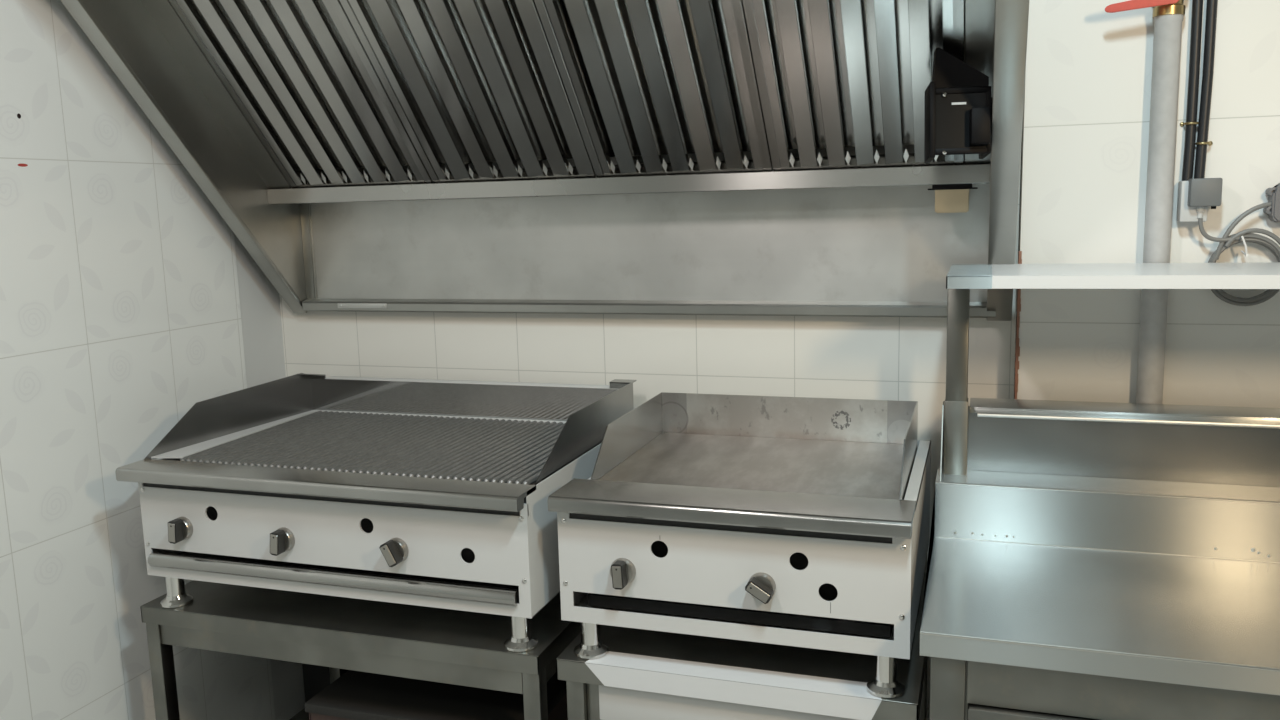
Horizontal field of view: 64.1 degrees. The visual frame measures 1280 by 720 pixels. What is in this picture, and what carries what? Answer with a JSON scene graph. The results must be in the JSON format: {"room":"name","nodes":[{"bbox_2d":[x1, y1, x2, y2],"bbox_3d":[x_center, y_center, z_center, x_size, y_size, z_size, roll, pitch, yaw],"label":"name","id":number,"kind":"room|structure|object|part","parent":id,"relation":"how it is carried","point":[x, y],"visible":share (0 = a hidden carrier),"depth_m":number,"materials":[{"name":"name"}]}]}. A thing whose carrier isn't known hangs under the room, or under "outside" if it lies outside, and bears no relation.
{"room":"commercial kitchen","nodes":[
{"label":"commercial kitchen","id":0,"kind":"room"},
{"bbox_2d":[0,0,304,719],"bbox_3d":[-1.909,0.020,1.083,0.234,2.950,4.800,1,9,19],"label":"wall","id":1,"kind":"structure","parent":0,"point":[120,312],"depth_m":2.48,"materials":[{"name":"tile"}]},
{"bbox_2d":[524,442,601,502],"bbox_3d":[-0.585,0.251,2.569,0.976,0.005,0.623,1,9,19],"label":"panel","id":2,"kind":"object","parent":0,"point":[587,472],"depth_m":2.36,"materials":[{"name":"silver metal"}]},
{"bbox_2d":[279,160,1020,719],"bbox_3d":[-0.070,-0.301,2.864,2.114,2.950,0.200,1,9,19],"label":"wall","id":3,"kind":"structure","parent":0,"point":[840,357],"depth_m":2.74,"materials":[{"name":"beige tile"}]},
{"bbox_2d":[61,0,1028,320],"bbox_3d":[-0.230,-0.596,2.281,2.039,1.101,0.899,1,9,19],"label":"extraction hood","id":4,"kind":"object","parent":3,"relation":"attached to","point":[860,242],"visible":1,"depth_m":2.65,"materials":[{"name":"silver metal"}]},
{"bbox_3d":[-1.152,-0.555,2.604,0.003,0.937,0.891,1,9,19],"label":"panel","id":5,"kind":"part","parent":4,"relation":"part of","materials":[{"name":"silver metal"}]},
{"bbox_3d":[-1.133,-0.793,2.517,0.076,0.737,0.686,1,9,19],"label":"blank panel","id":6,"kind":"part","parent":4,"relation":"part of","materials":[{"name":"silver metal"}]},
{"bbox_2d":[169,0,432,187],"bbox_3d":[-0.839,-0.692,2.569,0.447,0.502,0.471,1,9,19],"label":"filter","id":7,"kind":"object","parent":4,"relation":"in","point":[299,72],"visible":0.96,"depth_m":2.57,"materials":[{"name":"silver metal"}]},
{"bbox_3d":[-0.810,-0.158,2.979,0.165,0.015,0.006,1,9,19],"label":"splice plate","id":8,"kind":"part","parent":4,"relation":"part of","materials":[{"name":"silver metal"}]},
{"bbox_2d":[339,0,595,182],"bbox_3d":[-0.405,-0.681,2.423,0.463,0.502,0.471,1,9,19],"label":"filter","id":9,"kind":"object","parent":4,"relation":"in","point":[480,83],"visible":0.97,"depth_m":2.44,"materials":[{"name":"silver metal"}]},
{"bbox_3d":[-0.092,-0.596,2.708,1.937,0.942,0.011,1,9,19],"label":"panel","id":10,"kind":"part","parent":4,"relation":"part of","materials":[{"name":"silver metal"}]},
{"bbox_2d":[534,0,772,177],"bbox_3d":[0.030,-0.671,2.278,0.448,0.502,0.471,1,9,19],"label":"filter","id":11,"kind":"object","parent":4,"relation":"in","point":[648,79],"visible":0.98,"depth_m":2.32,"materials":[{"name":"silver metal"}]},
{"bbox_2d":[743,0,963,170],"bbox_3d":[0.450,-0.660,2.137,0.432,0.502,0.471,1,9,19],"label":"filter","id":12,"kind":"object","parent":4,"relation":"in","point":[832,75],"visible":0.94,"depth_m":2.20,"materials":[{"name":"silver metal"}]},
{"bbox_2d":[928,184,977,212],"bbox_3d":[0.717,-0.370,2.346,0.108,0.064,0.067,1,9,19],"label":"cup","id":13,"kind":"object","parent":4,"relation":"hanging from","point":[949,198],"visible":1,"depth_m":2.32,"materials":[{"name":"plastic"}]},
{"bbox_2d":[924,48,991,163],"bbox_3d":[0.644,-0.516,2.075,0.134,0.227,0.132,1,9,19],"label":"floodlight","id":14,"kind":"object","parent":4,"relation":"attached to","point":[958,99],"visible":0.98,"depth_m":2.04,"materials":[{"name":"black metal"}]},
{"bbox_3d":[0.639,-0.477,2.042,0.102,0.108,0.014,0,9,9],"label":"glass","id":15,"kind":"part","parent":14,"relation":"part of","materials":[{"name":"black glass"}]},
{"bbox_3d":[0.641,-0.749,1.923,0.055,0.737,0.686,1,9,19],"label":"blank panel","id":16,"kind":"part","parent":4,"relation":"part of","materials":[{"name":"silver metal"}]},
{"bbox_2d":[1014,0,1279,407],"bbox_3d":[1.989,-0.243,2.133,2.254,2.950,0.280,1,9,19],"label":"wall","id":17,"kind":"structure","parent":0,"point":[1085,142],"depth_m":2.27,"materials":[{"name":"tile"}]},
{"bbox_2d":[1014,251,1021,398],"bbox_3d":[0.882,-0.070,2.387,0.010,0.368,0.007,1,9,19],"label":"trim","id":18,"kind":"structure","parent":17,"relation":"attached to","point":[1017,348],"depth_m":2.39,"materials":[{"name":"silver metal"}]},
{"bbox_2d":[1136,14,1183,403],"bbox_3d":[1.145,0.244,2.316,0.057,1.967,0.057,1,9,19],"label":"gas pipe","id":19,"kind":"object","parent":17,"relation":"attached to","point":[1167,28],"visible":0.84,"depth_m":2.21,"materials":[{"name":"white metal"}]},
{"bbox_2d":[1105,0,1184,18],"bbox_3d":[1.070,-0.783,2.163,0.166,0.112,0.096,1,9,19],"label":"valve","id":20,"kind":"object","parent":19,"relation":"attached to","point":[1161,7],"visible":0.95,"depth_m":2.14,"materials":[{"name":"red metal"}]},
{"bbox_3d":[1.050,-0.746,2.132,0.149,0.033,0.006,1,9,19],"label":"lever","id":21,"kind":"part","parent":20,"relation":"part of","materials":[{"name":"red metal"}]},
{"bbox_2d":[1180,0,1202,180],"bbox_3d":[1.171,-0.943,2.133,0.036,1.124,0.027,1,9,19],"label":"power cable","id":22,"kind":"object","parent":17,"relation":"attached to","point":[1197,5],"visible":0.96,"depth_m":2.18,"materials":[{"name":"black plastic"}]},
{"bbox_2d":[1176,178,1222,221],"bbox_3d":[1.200,-0.343,2.196,0.074,0.092,0.072,1,9,19],"label":"junction box","id":23,"kind":"object","parent":17,"relation":"attached to","point":[1195,195],"visible":0.99,"depth_m":2.17,"materials":[{"name":"grey plastic"}]},
{"bbox_2d":[1194,0,1217,177],"bbox_3d":[1.199,-0.942,2.123,0.036,1.124,0.027,1,9,19],"label":"power cable","id":24,"kind":"object","parent":17,"relation":"attached to","point":[1211,7],"visible":0.96,"depth_m":2.17,"materials":[{"name":"black plastic"}]},
{"bbox_2d":[1198,202,1279,305],"bbox_3d":[1.292,-0.225,2.188,0.187,0.223,0.050,1,9,19],"label":"coiled cable","id":25,"kind":"object","parent":17,"relation":"hanging from","point":[1247,235],"visible":0.82,"depth_m":2.18,"materials":[{"name":"grey rubber"}]},
{"bbox_2d":[1263,183,1279,221],"bbox_3d":[1.359,-0.334,2.158,0.069,0.086,0.045,1,9,19],"label":"plug","id":26,"kind":"object","parent":17,"relation":"attached to","point":[1273,212],"visible":0.98,"depth_m":2.15,"materials":[{"name":"grey plastic"}]},
{"bbox_3d":[0.199,1.559,0.617,4.600,0.060,4.800,1,9,19],"label":"floor","id":27,"kind":"structure","parent":0,"visible":0},
{"bbox_2d":[302,663,348,702],"bbox_3d":[-0.512,0.842,3.046,1.185,0.660,0.018,1,9,19],"label":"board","id":28,"kind":"object","parent":27,"relation":"on","point":[316,678],"visible":0.02,"depth_m":3.24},
{"bbox_2d":[140,580,580,719],"bbox_3d":[-0.575,0.885,2.667,1.034,0.692,0.730,1,9,19],"label":"stand","id":29,"kind":"object","parent":27,"relation":"on","point":[340,634],"visible":0.48,"depth_m":2.31,"materials":[{"name":"silver metal"}]},
{"bbox_3d":[-1.152,0.911,2.504,0.039,0.660,0.039,1,9,19],"label":"leg","id":30,"kind":"part","parent":29,"relation":"part of","materials":[{"name":"silver metal"}]},
{"bbox_2d":[289,708,308,719],"bbox_3d":[-0.566,1.074,2.710,0.974,0.045,0.660,1,9,19],"label":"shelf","id":31,"kind":"object","parent":29,"relation":"attached to","point":[302,715],"depth_m":2.95,"materials":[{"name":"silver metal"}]},
{"bbox_3d":[-0.937,0.808,3.139,0.039,0.660,0.039,1,9,19],"label":"leg","id":32,"kind":"part","parent":29,"relation":"part of","materials":[{"name":"silver metal"}]},
{"bbox_2d":[115,373,635,652],"bbox_3d":[-0.598,0.320,2.557,1.010,0.459,0.766,1,9,19],"label":"chargrill","id":33,"kind":"object","parent":29,"relation":"on","point":[419,492],"visible":0.95,"depth_m":2.31,"materials":[{"name":"silver metal"}]},
{"bbox_3d":[-1.064,0.393,2.325,0.021,0.045,0.003,1,9,19],"label":"knob","id":34,"kind":"part","parent":33,"relation":"part of","materials":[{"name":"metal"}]},
{"bbox_3d":[-1.109,0.539,2.442,0.041,0.072,0.041,1,9,19],"label":"leg","id":35,"kind":"part","parent":33,"relation":"part of","materials":[{"name":"silver metal"}]},
{"bbox_3d":[-1.055,0.388,2.353,0.054,0.054,0.014,1,9,19],"label":"knob","id":36,"kind":"part","parent":33,"relation":"part of","materials":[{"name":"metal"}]},
{"bbox_3d":[-0.801,0.403,2.238,0.023,0.045,0.003,1,9,19],"label":"knob","id":37,"kind":"part","parent":33,"relation":"part of","materials":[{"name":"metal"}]},
{"bbox_3d":[-0.791,0.399,2.266,0.054,0.054,0.014,1,9,19],"label":"knob","id":38,"kind":"part","parent":33,"relation":"part of","materials":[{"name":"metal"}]},
{"bbox_3d":[-0.707,0.268,2.227,1.010,0.030,0.094,1,9,19],"label":"rail","id":39,"kind":"part","parent":33,"relation":"part of","materials":[{"name":"silver metal"}]},
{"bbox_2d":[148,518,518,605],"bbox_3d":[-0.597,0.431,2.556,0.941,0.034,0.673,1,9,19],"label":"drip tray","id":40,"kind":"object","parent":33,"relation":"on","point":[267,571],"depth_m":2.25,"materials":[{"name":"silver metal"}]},
{"bbox_3d":[-0.695,0.412,2.245,0.992,0.216,0.004,1,9,19],"label":"panel","id":41,"kind":"part","parent":33,"relation":"part of","materials":[{"name":"silver metal"}]},
{"bbox_3d":[-0.529,0.410,2.147,0.036,0.047,0.003,1,9,19],"label":"knob","id":42,"kind":"part","parent":33,"relation":"part of","materials":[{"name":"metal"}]},
{"bbox_3d":[-0.519,0.406,2.175,0.054,0.054,0.014,1,9,19],"label":"knob","id":43,"kind":"part","parent":33,"relation":"part of","materials":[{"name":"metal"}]},
{"bbox_3d":[-0.252,0.560,2.155,0.041,0.072,0.041,1,9,19],"label":"leg","id":44,"kind":"part","parent":33,"relation":"part of","materials":[{"name":"silver metal"}]},
{"bbox_2d":[304,670,567,719],"bbox_3d":[-0.441,0.921,2.539,0.559,0.303,0.469,1,9,19],"label":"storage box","id":45,"kind":"object","parent":29,"relation":"on","point":[355,695],"visible":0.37,"depth_m":2.39,"materials":[{"name":"black plastic"}]},
{"bbox_3d":[-0.215,0.935,2.190,0.039,0.660,0.039,1,9,19],"label":"leg","id":46,"kind":"part","parent":29,"relation":"part of","materials":[{"name":"silver metal"}]},
{"bbox_3d":[-0.115,0.599,2.464,0.026,0.084,0.638,1,9,19],"label":"rail","id":47,"kind":"part","parent":29,"relation":"part of","materials":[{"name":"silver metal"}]},
{"bbox_2d":[556,572,927,719],"bbox_3d":[0.290,0.911,2.392,0.729,0.678,0.703,1,9,19],"label":"stand","id":48,"kind":"object","parent":27,"relation":"on","point":[643,674],"visible":0.55,"depth_m":2.07,"materials":[{"name":"silver metal"}]},
{"bbox_3d":[-0.123,0.954,2.196,0.040,0.675,0.040,1,9,19],"label":"leg","id":49,"kind":"part","parent":48,"relation":"part of","materials":[{"name":"silver metal"}]},
{"bbox_3d":[0.183,0.693,2.050,0.561,0.129,0.022,1,9,19],"label":"drawer","id":50,"kind":"part","parent":48,"relation":"part of","materials":[{"name":"silver metal"}]},
{"bbox_2d":[548,392,930,698],"bbox_3d":[0.267,0.358,2.295,0.705,0.447,0.732,1,9,19],"label":"griddle","id":51,"kind":"object","parent":48,"relation":"on","point":[804,522],"visible":1,"depth_m":2.05,"materials":[{"name":"silver metal"}]},
{"bbox_3d":[-0.104,0.571,2.145,0.041,0.074,0.041,1,9,19],"label":"leg","id":52,"kind":"part","parent":51,"relation":"part of","materials":[{"name":"silver metal"}]},
{"bbox_3d":[-0.045,0.429,2.023,0.021,0.045,0.003,1,9,19],"label":"knob","id":53,"kind":"part","parent":51,"relation":"part of","materials":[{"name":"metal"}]},
{"bbox_3d":[-0.036,0.425,2.051,0.054,0.054,0.014,1,9,19],"label":"knob","id":54,"kind":"part","parent":51,"relation":"part of","materials":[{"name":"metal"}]},
{"bbox_3d":[0.172,0.287,2.003,0.705,0.031,0.141,1,9,19],"label":"rail","id":55,"kind":"part","parent":51,"relation":"part of","materials":[{"name":"silver metal"}]},
{"bbox_3d":[0.167,0.438,1.995,0.700,0.220,0.004,1,9,19],"label":"panel","id":56,"kind":"part","parent":51,"relation":"part of","materials":[{"name":"silver metal"}]},
{"bbox_3d":[0.270,0.471,2.306,0.620,0.024,0.543,1,9,19],"label":"drip drawer","id":57,"kind":"part","parent":51,"relation":"part of","materials":[{"name":"silver metal"}]},
{"bbox_3d":[0.278,0.243,2.312,0.637,0.016,0.526,1,9,19],"label":"cooking plate","id":58,"kind":"part","parent":51,"relation":"part of","materials":[{"name":"metal"}]},
{"bbox_3d":[0.223,0.440,1.934,0.046,0.038,0.003,1,9,19],"label":"knob","id":59,"kind":"part","parent":51,"relation":"part of","materials":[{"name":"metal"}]},
{"bbox_3d":[0.233,0.435,1.962,0.054,0.054,0.014,1,9,19],"label":"knob","id":60,"kind":"part","parent":51,"relation":"part of","materials":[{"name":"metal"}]},
{"bbox_3d":[0.469,0.586,1.947,0.041,0.074,0.041,1,9,19],"label":"leg","id":61,"kind":"part","parent":51,"relation":"part of","materials":[{"name":"silver metal"}]},
{"bbox_3d":[0.704,0.872,2.589,0.040,0.675,0.040,1,9,19],"label":"leg","id":62,"kind":"part","parent":48,"relation":"part of","materials":[{"name":"silver metal"}]},
{"bbox_2d":[920,262,1279,719],"bbox_3d":[1.300,0.559,1.893,1.471,1.433,0.749,1,9,19],"label":"prep table","id":63,"kind":"object","parent":27,"relation":"on","point":[1087,560],"visible":1,"depth_m":2.03,"materials":[{"name":"silver metal"}]},
{"bbox_3d":[0.704,0.038,2.270,0.046,0.435,0.046,1,9,19],"label":"shelf post","id":64,"kind":"part","parent":63,"relation":"part of","materials":[{"name":"silver metal"}]},
{"bbox_3d":[0.880,0.943,1.720,0.640,0.688,0.032,1,9,19],"label":"cabinet door","id":65,"kind":"part","parent":63,"relation":"part of","materials":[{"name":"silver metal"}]},
{"bbox_2d":[920,469,1279,695],"bbox_3d":[1.279,0.396,1.818,1.471,0.167,0.642,1,9,19],"label":"countertop","id":66,"kind":"structure","parent":63,"relation":"on","point":[1224,610],"depth_m":1.98,"materials":[{"name":"silver metal"}]},
{"bbox_3d":[1.216,0.546,1.550,1.372,0.123,0.022,1,9,19],"label":"rail","id":67,"kind":"part","parent":63,"relation":"part of","materials":[{"name":"silver metal"}]},
{"bbox_3d":[1.383,0.194,2.095,1.459,0.150,0.003,1,9,19],"label":"panel","id":68,"kind":"part","parent":63,"relation":"part of","materials":[{"name":"silver metal"}]}
]}

